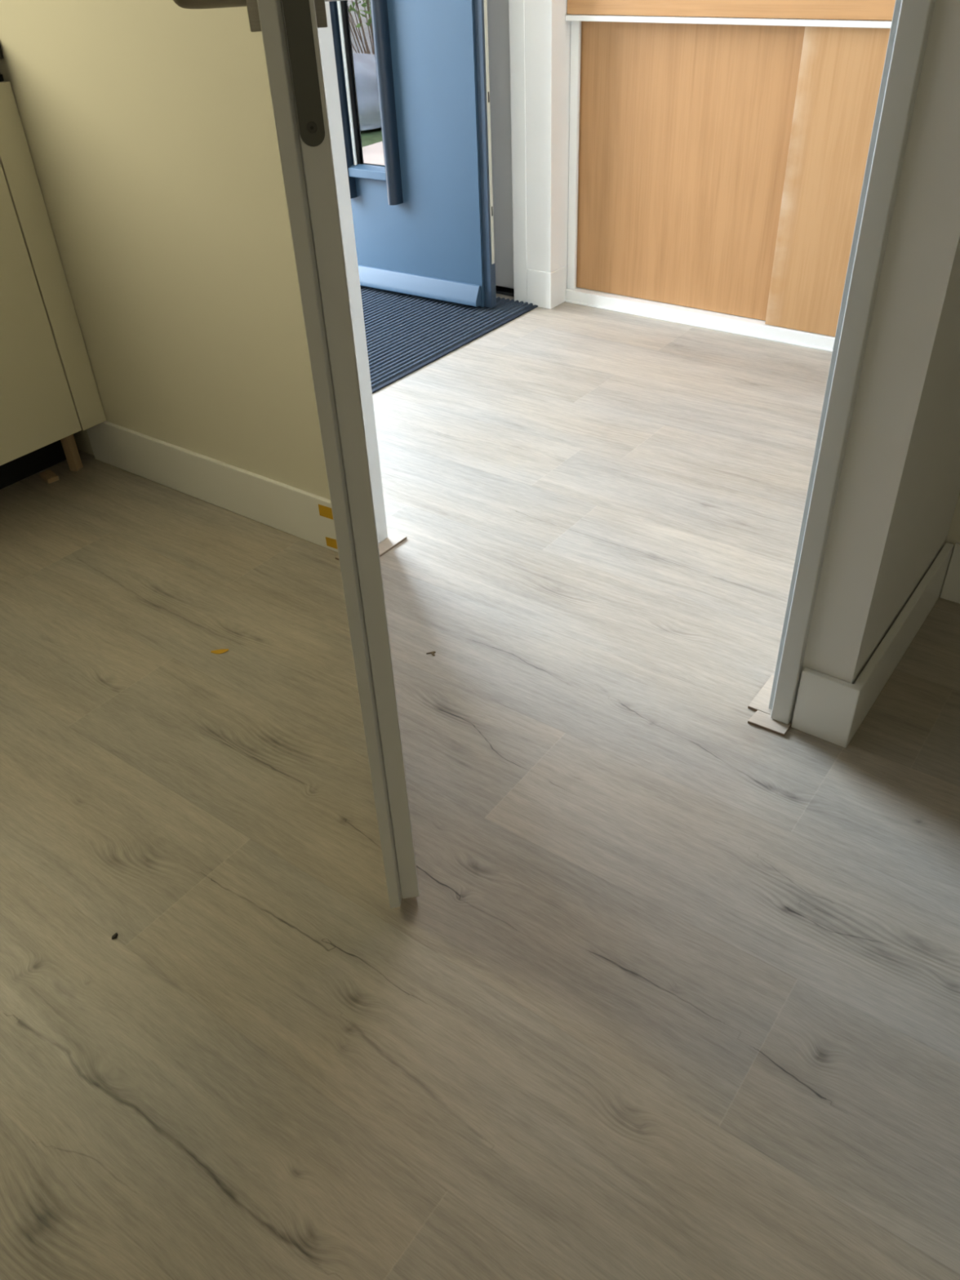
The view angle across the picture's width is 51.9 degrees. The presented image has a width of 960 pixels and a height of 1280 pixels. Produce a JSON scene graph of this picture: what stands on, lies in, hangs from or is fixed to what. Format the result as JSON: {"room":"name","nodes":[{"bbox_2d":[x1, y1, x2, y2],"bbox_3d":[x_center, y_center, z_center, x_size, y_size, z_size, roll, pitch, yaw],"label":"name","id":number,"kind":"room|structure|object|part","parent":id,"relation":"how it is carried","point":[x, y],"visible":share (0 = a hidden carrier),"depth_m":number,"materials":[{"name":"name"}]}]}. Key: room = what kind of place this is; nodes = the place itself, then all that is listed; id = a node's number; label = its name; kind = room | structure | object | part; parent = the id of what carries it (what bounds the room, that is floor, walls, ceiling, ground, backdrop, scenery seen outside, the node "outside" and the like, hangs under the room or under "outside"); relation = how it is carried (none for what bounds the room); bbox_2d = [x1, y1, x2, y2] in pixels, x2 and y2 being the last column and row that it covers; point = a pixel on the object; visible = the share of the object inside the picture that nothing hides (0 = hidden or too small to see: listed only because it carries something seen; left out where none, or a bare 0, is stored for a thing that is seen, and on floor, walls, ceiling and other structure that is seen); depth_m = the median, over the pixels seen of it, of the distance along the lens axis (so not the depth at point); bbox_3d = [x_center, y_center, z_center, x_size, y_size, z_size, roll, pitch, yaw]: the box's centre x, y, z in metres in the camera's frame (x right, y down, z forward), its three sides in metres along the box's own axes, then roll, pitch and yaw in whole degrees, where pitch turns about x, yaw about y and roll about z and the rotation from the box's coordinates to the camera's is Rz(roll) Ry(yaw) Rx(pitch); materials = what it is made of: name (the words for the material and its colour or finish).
{"room":"living room","nodes":[
{"label":"living room","id":0,"kind":"room"},
{"bbox_2d":[0,0,330,499],"bbox_3d":[-0.469,-1.313,1.448,2.363,2.600,0.086,22,43,29],"label":"wall","id":1,"kind":"structure","parent":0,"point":[148,126],"depth_m":1.91,"materials":[{"name":"beige paint"}]},
{"bbox_2d":[86,421,337,552],"bbox_3d":[-0.636,-0.372,2.274,0.856,0.120,0.012,22,43,29],"label":"baseboard","id":2,"kind":"structure","parent":1,"relation":"attached to","point":[287,508],"depth_m":2.24,"materials":[{"name":"white paint"}]},
{"bbox_2d":[318,504,333,519],"bbox_3d":[-0.315,-0.265,2.051,0.056,0.029,0.001,22,43,29],"label":"tape strip","id":3,"kind":"object","parent":2,"relation":"attached to","point":[326,512],"visible":0.64,"depth_m":2.06,"materials":[{"name":"yellow paper"}]},
{"bbox_2d":[325,537,337,549],"bbox_3d":[-0.309,-0.205,2.093,0.048,0.026,0.001,22,43,29],"label":"tape strip","id":4,"kind":"object","parent":2,"relation":"attached to","point":[331,542],"visible":0.64,"depth_m":2.10,"materials":[{"name":"yellow paper"}]},
{"bbox_2d":[0,293,959,1279],"bbox_3d":[0.110,0.633,1.033,5.620,0.060,6.000,22,43,29],"label":"floor","id":5,"kind":"structure","parent":0,"point":[669,987],"depth_m":1.39,"materials":[{"name":"beige laminate"}]},
{"bbox_2d":[39,469,59,483],"bbox_3d":[-1.063,-0.404,2.433,0.028,0.012,0.052,-30,44,-31],"label":"wood block","id":6,"kind":"object","parent":5,"relation":"on","point":[48,476],"visible":1,"depth_m":2.42,"materials":[{"name":"brown wood"}]},
{"bbox_2d":[0,73,106,489],"bbox_3d":[-1.358,-0.722,2.146,0.590,0.888,0.668,22,43,29],"label":"base cabinet","id":7,"kind":"object","parent":5,"relation":"on","point":[49,393],"visible":1,"depth_m":2.19,"materials":[{"name":"beige wood"}]},
{"bbox_2d":[0,45,3,58],"bbox_3d":[-1.556,-0.946,1.687,0.610,0.034,1.258,22,43,29],"label":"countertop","id":8,"kind":"structure","parent":7,"relation":"on","point":[1,51],"depth_m":1.94,"materials":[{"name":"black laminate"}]},
{"bbox_3d":[-1.150,-0.644,1.958,0.018,0.724,0.596,22,43,29],"label":"cabinet door","id":9,"kind":"part","parent":7,"relation":"part of","materials":[{"name":"white wood"}]},
{"bbox_3d":[-1.015,-0.482,2.434,0.022,0.134,0.026,8,38,14],"label":"cabinet leg","id":10,"kind":"part","parent":7,"relation":"part of","materials":[{"name":"brown wood"}]},
{"bbox_2d":[111,933,118,938],"bbox_3d":[-0.493,0.400,1.331,0.006,0.004,0.011,12,39,18],"label":"crumb","id":11,"kind":"object","parent":5,"relation":"on","point":[115,935],"visible":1,"depth_m":1.33,"materials":[{"name":"black"}]},
{"bbox_2d":[210,648,228,653],"bbox_3d":[-0.484,0.020,1.835,0.033,0.005,0.012,-4,37,-2],"label":"scrap","id":12,"kind":"object","parent":5,"relation":"on","point":[220,651],"visible":1,"depth_m":1.83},
{"bbox_2d":[377,529,406,556],"bbox_3d":[-0.218,-0.203,2.115,0.062,0.005,0.118,22,43,29],"label":"vinyl offcut","id":13,"kind":"object","parent":5,"relation":"on","point":[393,539],"visible":0.39,"depth_m":2.12,"materials":[{"name":"beige plastic"}]},
{"bbox_2d":[426,651,435,655],"bbox_3d":[-0.090,0.025,1.806,0.017,0.002,0.012,-1,37,2],"label":"chip","id":14,"kind":"object","parent":5,"relation":"on","point":[431,652],"visible":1,"depth_m":1.81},
{"bbox_2d":[360,285,537,393],"bbox_3d":[-0.612,-0.973,3.166,1.056,0.009,1.296,22,43,29],"label":"door mat","id":15,"kind":"object","parent":5,"relation":"on","point":[405,333],"visible":0.1,"depth_m":3.18,"materials":[{"name":"grey carpet"}]},
{"bbox_2d":[564,0,895,351],"bbox_3d":[0.848,-1.955,2.262,1.450,2.550,0.114,22,43,29],"label":"tall cabinet","id":16,"kind":"object","parent":5,"relation":"on","point":[718,149],"visible":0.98,"depth_m":2.84,"materials":[{"name":"brown wood"}]},
{"bbox_3d":[0.605,-1.391,2.939,0.724,0.770,0.018,22,43,29],"label":"sliding door","id":17,"kind":"part","parent":16,"relation":"part of","materials":[{"name":"brown wood"}]},
{"bbox_3d":[0.896,-0.951,3.014,1.450,0.040,0.092,22,43,29],"label":"rail","id":18,"kind":"part","parent":16,"relation":"part of","materials":[{"name":"white paint"}]},
{"bbox_3d":[0.862,-1.589,2.531,1.450,0.014,0.102,22,43,29],"label":"rail","id":19,"kind":"part","parent":16,"relation":"part of","materials":[{"name":"white metal"}]},
{"bbox_3d":[0.809,-2.267,1.988,1.450,1.721,0.018,22,43,29],"label":"panel","id":20,"kind":"part","parent":16,"relation":"part of","materials":[{"name":"brown wood"}]},
{"bbox_3d":[1.128,-1.158,2.595,0.680,0.770,0.018,22,43,29],"label":"sliding door","id":21,"kind":"part","parent":16,"relation":"part of","materials":[{"name":"brown wood"}]},
{"bbox_2d":[747,675,773,715],"bbox_3d":[0.504,0.098,1.667,0.064,0.005,0.098,22,43,29],"label":"vinyl offcut","id":22,"kind":"object","parent":5,"relation":"on","point":[761,701],"visible":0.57,"depth_m":1.66,"materials":[{"name":"beige plastic"}]},
{"bbox_2d":[747,710,791,736],"bbox_3d":[0.475,0.137,1.618,0.062,0.005,0.034,22,43,29],"label":"vinyl offcut","id":23,"kind":"object","parent":5,"relation":"on","point":[760,719],"visible":1,"depth_m":1.61,"materials":[{"name":"beige plastic"}]},
{"bbox_2d":[524,0,570,288],"bbox_3d":[-0.221,-2.367,2.839,1.110,2.600,0.142,22,43,29],"label":"wall","id":24,"kind":"structure","parent":0,"point":[547,31],"depth_m":3.01,"materials":[{"name":"white paint"}]},
{"bbox_2d":[487,0,514,288],"bbox_3d":[-0.243,-2.167,2.992,0.856,2.042,0.040,22,43,29],"label":"door frame","id":25,"kind":"structure","parent":24,"relation":"in","point":[498,10],"depth_m":3.13,"materials":[{"name":"white paint"}]},
{"bbox_2d":[495,285,514,296],"bbox_3d":[-0.217,-1.366,3.665,0.962,0.012,0.100,22,43,29],"label":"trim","id":26,"kind":"structure","parent":24,"relation":"attached to","point":[500,290],"depth_m":3.44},
{"bbox_2d":[508,0,527,302],"bbox_3d":[0.100,-1.999,2.728,0.054,2.120,0.011,22,43,29],"label":"trim","id":27,"kind":"structure","parent":24,"relation":"attached to","point":[516,7],"depth_m":3.06,"materials":[{"name":"white paint"}]},
{"bbox_2d":[527,266,565,309],"bbox_3d":[0.223,-1.191,3.312,0.094,0.118,0.092,22,43,29],"label":"baseboard","id":28,"kind":"structure","parent":24,"relation":"attached to","point":[546,290],"depth_m":3.28,"materials":[{"name":"white paint"}]},
{"bbox_2d":[791,0,959,722],"bbox_3d":[1.122,-1.430,1.501,0.078,2.600,2.141,22,43,29],"label":"wall","id":29,"kind":"structure","parent":0,"point":[899,488],"depth_m":1.29,"materials":[{"name":"white paint"}]},
{"bbox_2d":[173,0,419,908],"bbox_3d":[-0.222,-0.748,1.075,0.177,2.095,0.925,-8,37,-7],"label":"door","id":30,"kind":"structure","parent":29,"relation":"in","point":[288,28],"depth_m":0.89,"materials":[{"name":"grey paint"}]},
{"bbox_3d":[-0.221,-0.537,0.811,0.062,0.022,0.140,-8,37,-7],"label":"lever handle","id":31,"kind":"part","parent":30,"relation":"part of","materials":[{"name":"metal"}]},
{"bbox_3d":[-0.107,-0.552,0.824,0.062,0.022,0.140,-8,37,-7],"label":"lever handle","id":32,"kind":"part","parent":30,"relation":"part of","materials":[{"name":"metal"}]},
{"bbox_2d":[317,0,935,724],"bbox_3d":[0.095,-0.900,1.244,0.984,2.129,0.106,22,43,29],"label":"door frame","id":33,"kind":"structure","parent":29,"relation":"attached to","point":[911,21],"depth_m":1.30,"materials":[{"name":"white wood"}]},
{"bbox_2d":[791,542,953,747],"bbox_3d":[0.691,-0.017,1.713,0.092,0.120,0.504,22,43,29],"label":"baseboard","id":34,"kind":"structure","parent":29,"relation":"attached to","point":[829,708],"depth_m":1.58,"materials":[{"name":"white paint"}]},
{"bbox_2d":[939,492,959,595],"bbox_3d":[2.015,-0.698,0.466,2.858,2.600,0.137,22,43,29],"label":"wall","id":35,"kind":"structure","parent":0,"point":[953,535],"depth_m":1.81,"materials":[{"name":"beige paint"}]},
{"bbox_2d":[939,542,959,603],"bbox_3d":[2.027,0.334,1.158,2.840,0.120,0.012,22,43,29],"label":"baseboard","id":36,"kind":"structure","parent":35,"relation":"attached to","point":[950,591],"depth_m":1.85,"materials":[{"name":"white paint"}]},
{"bbox_3d":[-0.960,-2.274,2.764,0.350,2.600,2.141,22,43,29],"label":"wall","id":37,"kind":"structure","parent":0,"visible":0},
{"bbox_2d":[328,0,496,307],"bbox_3d":[-0.406,-2.093,2.877,0.965,2.108,0.086,21,43,28],"label":"door","id":38,"kind":"structure","parent":37,"relation":"in","point":[413,76],"depth_m":3.12,"materials":[{"name":"blue paint"}]},
{"bbox_3d":[-0.376,-2.156,2.825,0.148,1.476,0.004,21,43,28],"label":"glass pane","id":39,"kind":"part","parent":38,"relation":"part of","materials":[{"name":"white"}]},
{"bbox_3d":[-0.362,-1.546,3.258,0.159,0.036,0.037,21,43,28],"label":"glazing sill","id":40,"kind":"part","parent":38,"relation":"part of","materials":[{"name":"blue paint"}]}
]}

